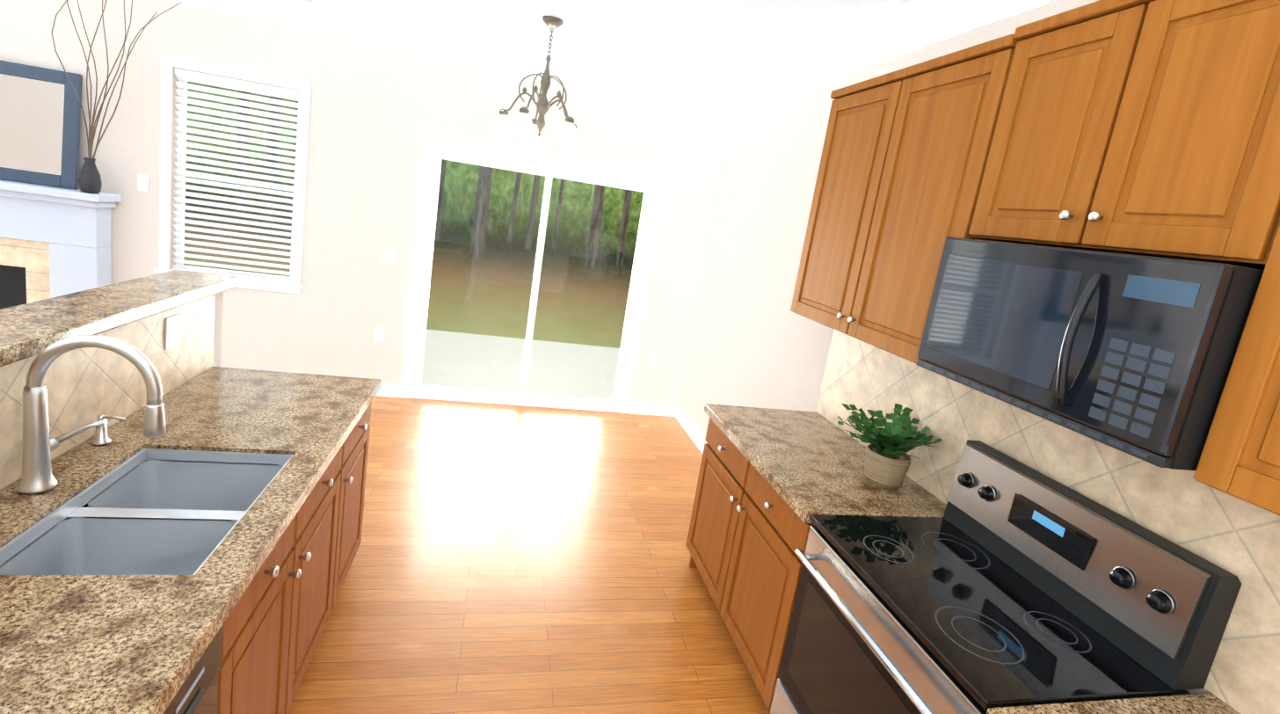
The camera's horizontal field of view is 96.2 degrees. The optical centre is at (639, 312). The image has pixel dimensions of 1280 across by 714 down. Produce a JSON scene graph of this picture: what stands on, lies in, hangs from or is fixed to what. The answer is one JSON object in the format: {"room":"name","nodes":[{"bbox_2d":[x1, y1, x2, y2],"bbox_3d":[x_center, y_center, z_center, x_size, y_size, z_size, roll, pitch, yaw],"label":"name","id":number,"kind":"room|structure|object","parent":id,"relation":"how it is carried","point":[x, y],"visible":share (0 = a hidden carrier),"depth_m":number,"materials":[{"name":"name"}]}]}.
{"room":"kitchen","nodes":[
{"label":"kitchen","id":0,"kind":"room"},
{"bbox_2d":[0,290,223,490],"bbox_3d":[-1.693,0.705,1.485,0.113,1.243,2.228,6,10,-14],"label":"wall","id":1,"kind":"structure","parent":0,"point":[217,328],"depth_m":2.45,"materials":[{"name":"paint"}]},
{"bbox_2d":[0,294,214,489],"bbox_3d":[-1.552,0.277,1.376,0.011,0.327,2.127,6,10,-14],"label":"backsplash","id":2,"kind":"structure","parent":1,"relation":"attached to","point":[85,385],"depth_m":1.74,"materials":[{"name":"tile"}]},
{"bbox_2d":[164,313,179,349],"bbox_3d":[-1.694,0.068,2.078,0.006,0.115,0.080,6,10,-14],"label":"outlet","id":3,"kind":"object","parent":2,"relation":"attached to","point":[171,330],"visible":1,"depth_m":2.07,"materials":[{"name":"white plastic"}]},
{"bbox_2d":[0,269,239,366],"bbox_3d":[-1.608,0.073,1.384,0.240,0.045,2.247,6,10,-14],"label":"granite bar ledge","id":4,"kind":"object","parent":1,"relation":"on","point":[32,329],"visible":1,"depth_m":1.74,"materials":[{"name":"brown stone"}]},
{"bbox_2d":[0,0,727,413],"bbox_3d":[-2.964,-0.850,4.377,7.525,2.916,0.120,6,10,-14],"label":"wall","id":5,"kind":"structure","parent":0,"point":[378,114],"depth_m":4.48,"materials":[{"name":"paint"}]},
{"bbox_2d":[0,60,82,189],"bbox_3d":[-4.422,-1.306,3.830,1.130,0.782,0.089,6,10,-14],"label":"framed mirror","id":6,"kind":"object","parent":5,"relation":"attached to","point":[40,120],"visible":0.94,"depth_m":3.91,"materials":[{"name":"blue wood"}]},
{"bbox_2d":[137,174,149,191],"bbox_3d":[-3.589,-0.939,4.149,0.070,0.115,0.008,6,10,-14],"label":"light switch","id":7,"kind":"object","parent":5,"relation":"attached to","point":[142,182],"visible":1,"depth_m":4.15,"materials":[{"name":"white plastic"}]},
{"bbox_2d":[153,54,311,293],"bbox_3d":[-3.022,-0.986,4.309,0.990,1.595,0.150,6,10,-14],"label":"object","id":8,"kind":"object","parent":5,"relation":"attached to","point":[291,283],"visible":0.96,"depth_m":4.28,"materials":[{"name":"white"}]},
{"bbox_2d":[374,327,385,341],"bbox_3d":[-2.134,0.178,4.710,0.070,0.115,0.008,6,10,-14],"label":"electrical outlet","id":9,"kind":"object","parent":5,"relation":"attached to","point":[379,334],"visible":1,"depth_m":4.71,"materials":[{"name":"white plastic"}]},
{"bbox_2d":[375,383,399,397],"bbox_3d":[-2.977,0.550,4.593,1.970,0.110,0.014,6,10,-14],"label":"baseboard","id":10,"kind":"structure","parent":5,"relation":"attached to","point":[387,389],"depth_m":4.81,"materials":[{"name":"white wood"}]},
{"bbox_2d":[382,247,398,262],"bbox_3d":[-2.005,-0.462,4.606,0.110,0.115,0.008,6,10,-14],"label":"light switch","id":11,"kind":"object","parent":5,"relation":"attached to","point":[389,255],"visible":1,"depth_m":4.60,"materials":[{"name":"white plastic"}]},
{"bbox_2d":[162,0,728,116],"bbox_3d":[-2.729,-2.165,4.033,7.283,0.165,0.115,6,10,-14],"label":"crown molding","id":12,"kind":"structure","parent":5,"relation":"attached to","point":[299,14],"depth_m":4.37,"materials":[{"name":"white"}]},
{"bbox_2d":[400,137,663,413],"bbox_3d":[-0.921,-0.235,4.957,1.970,2.145,0.134,6,10,-14],"label":"door frame","id":13,"kind":"structure","parent":5,"relation":"attached to","point":[424,202],"depth_m":4.80,"materials":[{"name":"white wood"}]},
{"bbox_2d":[414,151,650,408],"bbox_3d":[-0.925,-0.203,4.961,1.786,2.026,0.091,6,10,-14],"label":"sliding door","id":14,"kind":"structure","parent":5,"relation":"in","point":[520,396],"depth_m":4.95,"materials":[{"name":"white"}]},
{"bbox_2d":[647,356,656,368],"bbox_3d":[0.114,0.453,5.276,0.070,0.115,0.008,6,10,-14],"label":"electrical outlet","id":15,"kind":"object","parent":5,"relation":"attached to","point":[652,361],"visible":1,"depth_m":5.27,"materials":[{"name":"white plastic"}]},
{"bbox_2d":[628,401,676,416],"bbox_3d":[0.114,0.901,5.365,0.441,0.110,0.014,6,10,-14],"label":"baseboard","id":16,"kind":"structure","parent":5,"relation":"attached to","point":[635,407],"depth_m":5.36,"materials":[{"name":"white"}]},
{"bbox_2d":[287,395,769,713],"bbox_3d":[-2.466,1.263,1.427,7.525,0.060,6.814,6,10,-14],"label":"floor","id":17,"kind":"structure","parent":0,"point":[514,559],"depth_m":2.80,"materials":[{"name":"brown wood"}]},
{"bbox_2d":[0,179,121,309],"bbox_3d":[-4.727,-0.257,3.911,1.890,1.380,0.240,6,10,-14],"label":"fireplace mantel","id":18,"kind":"object","parent":17,"relation":"on","point":[54,242],"visible":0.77,"depth_m":3.99,"materials":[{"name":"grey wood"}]},
{"bbox_2d":[50,0,181,193],"bbox_3d":[-3.509,-1.521,3.872,0.689,1.464,0.120,6,10,-14],"label":"vase","id":19,"kind":"object","parent":18,"relation":"on","point":[90,179],"visible":1,"depth_m":3.87,"materials":[{"name":"grey"}]},
{"bbox_2d":[163,624,223,713],"bbox_3d":[-1.147,1.078,0.921,0.572,0.869,0.612,6,10,-14],"label":"dishwasher","id":20,"kind":"object","parent":17,"relation":"on","point":[197,693],"visible":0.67,"depth_m":1.15,"materials":[{"name":"grey"}]},
{"bbox_2d":[64,425,356,713],"bbox_3d":[-1.334,0.914,1.699,0.570,0.872,0.998,6,10,-14],"label":"base cabinet","id":21,"kind":"object","parent":17,"relation":"on","point":[275,621],"depth_m":1.69,"materials":[{"name":"brown wood"}]},
{"bbox_2d":[341,401,371,585],"bbox_3d":[-1.472,0.787,2.311,0.570,0.872,0.526,6,10,-14],"label":"base cabinet","id":22,"kind":"object","parent":17,"relation":"on","point":[360,432],"depth_m":2.46,"materials":[{"name":"brown wood"}]},
{"bbox_2d":[0,366,381,713],"bbox_3d":[-1.255,0.493,1.488,0.661,0.040,2.127,6,10,-14],"label":"countertop","id":23,"kind":"structure","parent":22,"relation":"on","point":[104,643],"depth_m":1.23,"materials":[{"name":"stone"}]},
{"bbox_2d":[16,334,166,494],"bbox_3d":[-1.374,0.248,1.460,0.308,0.408,0.121,6,10,-14],"label":"faucet","id":24,"kind":"object","parent":23,"relation":"on","point":[40,445],"visible":1,"depth_m":1.41,"materials":[{"name":"silver metal"}]},
{"bbox_2d":[90,414,126,445],"bbox_3d":[-1.566,0.342,1.694,0.083,0.087,0.044,6,10,-14],"label":"soap pump","id":25,"kind":"object","parent":23,"relation":"on","point":[101,438],"visible":0.9,"depth_m":1.68,"materials":[{"name":"silver metal"}]},
{"bbox_2d":[0,448,293,574],"bbox_3d":[-1.243,0.598,1.500,0.435,0.220,0.640,6,10,-14],"label":"double-bowl sink","id":26,"kind":"object","parent":23,"relation":"in","point":[169,512],"visible":0.56,"depth_m":1.50,"materials":[{"name":"silver metal"}]},
{"bbox_2d":[685,417,814,712],"bbox_3d":[0.663,1.072,2.596,0.601,0.873,1.038,6,10,-14],"label":"base cabinet","id":27,"kind":"object","parent":17,"relation":"on","point":[748,533],"visible":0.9,"depth_m":2.38,"materials":[{"name":"brown wood"}]},
{"bbox_2d":[704,403,950,523],"bbox_3d":[0.763,0.628,2.538,0.656,0.040,1.065,6,10,-14],"label":"countertop","id":28,"kind":"structure","parent":27,"relation":"on","point":[806,464],"depth_m":2.37,"materials":[{"name":"stone"}]},
{"bbox_2d":[837,403,942,489],"bbox_3d":[0.951,0.530,2.283,0.381,0.292,0.398,6,10,-14],"label":"potted plant","id":29,"kind":"object","parent":28,"relation":"on","point":[887,463],"visible":1,"depth_m":2.26,"materials":[{"name":"green plant"}]},
{"bbox_2d":[769,439,1241,713],"bbox_3d":[0.887,1.085,1.701,0.682,1.215,0.755,6,10,-14],"label":"range","id":30,"kind":"object","parent":17,"relation":"on","point":[1014,582],"visible":0.98,"depth_m":1.56,"materials":[{"name":"silver metal"}]},
{"bbox_3d":[1.045,1.422,0.909,0.601,0.873,0.942,6,10,-14],"label":"base cabinet","id":31,"kind":"object","parent":17,"relation":"on","visible":0},
{"bbox_2d":[986,692,1240,713],"bbox_3d":[1.149,0.982,0.832,0.656,0.040,0.964,6,10,-14],"label":"countertop","id":32,"kind":"structure","parent":31,"relation":"on","point":[1203,703],"depth_m":1.28,"materials":[{"name":"stone"}]},
{"bbox_2d":[299,0,916,92],"bbox_3d":[-2.013,-1.636,0.928,7.525,0.060,6.814,6,10,-14],"label":"ceiling","id":33,"kind":"structure","parent":0,"point":[722,46],"depth_m":3.60,"materials":[{"name":"paint"}]},
{"bbox_2d":[488,15,581,150],"bbox_3d":[-0.612,-1.473,3.660,0.612,0.742,0.607,6,10,-14],"label":"chandelier","id":34,"kind":"object","parent":33,"relation":"hanging from","point":[526,127],"visible":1,"depth_m":3.63,"materials":[{"name":"grey metal"}]},
{"bbox_2d":[677,0,1210,693],"bbox_3d":[1.331,0.218,2.069,0.120,2.916,6.574,6,10,-14],"label":"wall","id":35,"kind":"structure","parent":0,"point":[753,341],"depth_m":3.95,"materials":[{"name":"paint"}]},
{"bbox_2d":[674,405,707,453],"bbox_3d":[0.582,1.146,4.361,0.014,0.110,2.233,6,10,-14],"label":"baseboard","id":36,"kind":"structure","parent":35,"relation":"attached to","point":[676,411],"depth_m":4.98,"materials":[{"name":"white"}]},
{"bbox_2d":[718,0,1057,116],"bbox_3d":[1.439,-1.121,1.752,0.115,0.165,6.450,6,10,-14],"label":"crown molding","id":37,"kind":"structure","parent":35,"relation":"attached to","point":[914,25],"depth_m":2.87,"materials":[{"name":"white"}]},
{"bbox_2d":[790,33,1020,363],"bbox_3d":[1.089,-0.417,2.382,0.331,1.085,1.040,6,10,-14],"label":"upper cabinet","id":38,"kind":"object","parent":35,"relation":"attached to","point":[903,163],"visible":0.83,"depth_m":2.21,"materials":[{"name":"brown wood"}]},
{"bbox_2d":[815,329,1279,713],"bbox_3d":[1.306,0.557,1.739,0.011,0.529,2.800,6,10,-14],"label":"backsplash","id":39,"kind":"structure","parent":35,"relation":"attached to","point":[1231,534],"depth_m":1.64,"materials":[{"name":"tile"}]},
{"bbox_2d":[968,0,1279,269],"bbox_3d":[1.321,-0.470,1.478,0.331,0.638,0.761,6,10,-14],"label":"upper cabinet","id":40,"kind":"object","parent":35,"relation":"attached to","point":[1147,127],"visible":1,"depth_m":1.38,"materials":[{"name":"brown wood"}]},
{"bbox_2d":[916,236,1263,470],"bbox_3d":[1.186,0.056,1.555,0.432,0.430,0.755,6,10,-14],"label":"microwave","id":41,"kind":"object","parent":40,"relation":"attached to","point":[1132,355],"visible":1,"depth_m":1.34,"materials":[{"name":"black metal"}]},
{"bbox_2d":[1193,223,1279,515],"bbox_3d":[1.470,-0.068,0.698,0.331,1.085,0.946,6,10,-14],"label":"upper cabinet","id":42,"kind":"object","parent":35,"relation":"attached to","point":[1240,458],"visible":1,"depth_m":1.12,"materials":[{"name":"brown wood"}]},
{"label":"outside","id":43,"kind":"structure","parent":0,"visible":0},
{"bbox_2d":[183,196,633,348],"bbox_3d":[-3.517,-1.404,16.214,60.000,0.001,17.940,6,10,-14],"label":"lawn","id":44,"kind":"structure","parent":43,"point":[592,285],"depth_m":11.83,"materials":[{"name":"green plant"}]},
{"bbox_2d":[234,90,249,213],"bbox_3d":[-11.600,-9.460,16.903,0.462,13.006,0.341,2,12,-35],"label":"trunk","id":45,"kind":"object","parent":44,"relation":"on","point":[241,120],"depth_m":17.62,"materials":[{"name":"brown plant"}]},
{"bbox_2d":[261,95,281,227],"bbox_3d":[-9.106,-8.658,14.515,0.323,13.005,0.290,2,12,-35],"label":"trunk","id":46,"kind":"object","parent":44,"relation":"on","point":[272,119],"depth_m":15.23,"materials":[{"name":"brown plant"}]},
{"bbox_2d":[289,101,298,212],"bbox_3d":[-11.210,-9.764,19.031,0.289,13.002,0.201,2,12,-35],"label":"trunk","id":47,"kind":"object","parent":44,"relation":"on","point":[292,178],"depth_m":19.79,"materials":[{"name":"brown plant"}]},
{"bbox_2d":[434,159,446,239],"bbox_3d":[-5.920,-8.818,18.333,0.304,13.004,0.259,11,10,10],"label":"trunk","id":48,"kind":"object","parent":44,"relation":"on","point":[443,164],"depth_m":19.13,"materials":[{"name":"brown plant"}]},
{"bbox_2d":[469,165,493,257],"bbox_3d":[-3.771,-7.964,15.317,0.558,13.003,0.379,4,11,-29],"label":"trunk","id":49,"kind":"object","parent":44,"relation":"on","point":[482,209],"depth_m":16.11,"materials":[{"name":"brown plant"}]},
{"bbox_2d":[506,171,521,241],"bbox_3d":[-4.151,-9.139,21.816,0.390,13.006,0.184,6,10,-17],"label":"trunk","id":50,"kind":"object","parent":44,"relation":"on","point":[516,190],"depth_m":22.59,"materials":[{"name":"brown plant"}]},
{"bbox_2d":[523,174,540,248],"bbox_3d":[-3.126,-8.677,20.053,0.284,13.005,0.225,2,12,-35],"label":"trunk","id":51,"kind":"object","parent":44,"relation":"on","point":[534,197],"depth_m":20.84,"materials":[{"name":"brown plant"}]},
{"bbox_2d":[552,178,564,248],"bbox_3d":[-2.345,-8.850,21.768,0.371,13.002,0.160,5,10,-20],"label":"trunk","id":52,"kind":"object","parent":44,"relation":"on","point":[561,190],"depth_m":22.54,"materials":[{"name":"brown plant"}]},
{"bbox_2d":[584,184,604,268],"bbox_3d":[-0.578,-7.779,17.158,0.413,13.003,0.323,2,12,-35],"label":"trunk","id":53,"kind":"object","parent":44,"relation":"on","point":[590,262],"depth_m":17.90,"materials":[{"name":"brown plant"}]},
{"bbox_2d":[616,189,631,266],"bbox_3d":[0.188,-7.950,18.838,0.430,13.007,0.254,4,11,-26],"label":"trunk","id":54,"kind":"object","parent":44,"relation":"on","point":[624,222],"depth_m":19.64,"materials":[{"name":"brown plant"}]},
{"bbox_2d":[185,81,643,255],"bbox_3d":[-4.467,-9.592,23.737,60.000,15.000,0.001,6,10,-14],"label":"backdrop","id":55,"kind":"structure","parent":43,"point":[521,209],"depth_m":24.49,"materials":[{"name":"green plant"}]},
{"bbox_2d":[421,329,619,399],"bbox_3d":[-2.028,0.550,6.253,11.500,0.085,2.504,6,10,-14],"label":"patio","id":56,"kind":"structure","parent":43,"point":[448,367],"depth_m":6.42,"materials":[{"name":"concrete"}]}
]}

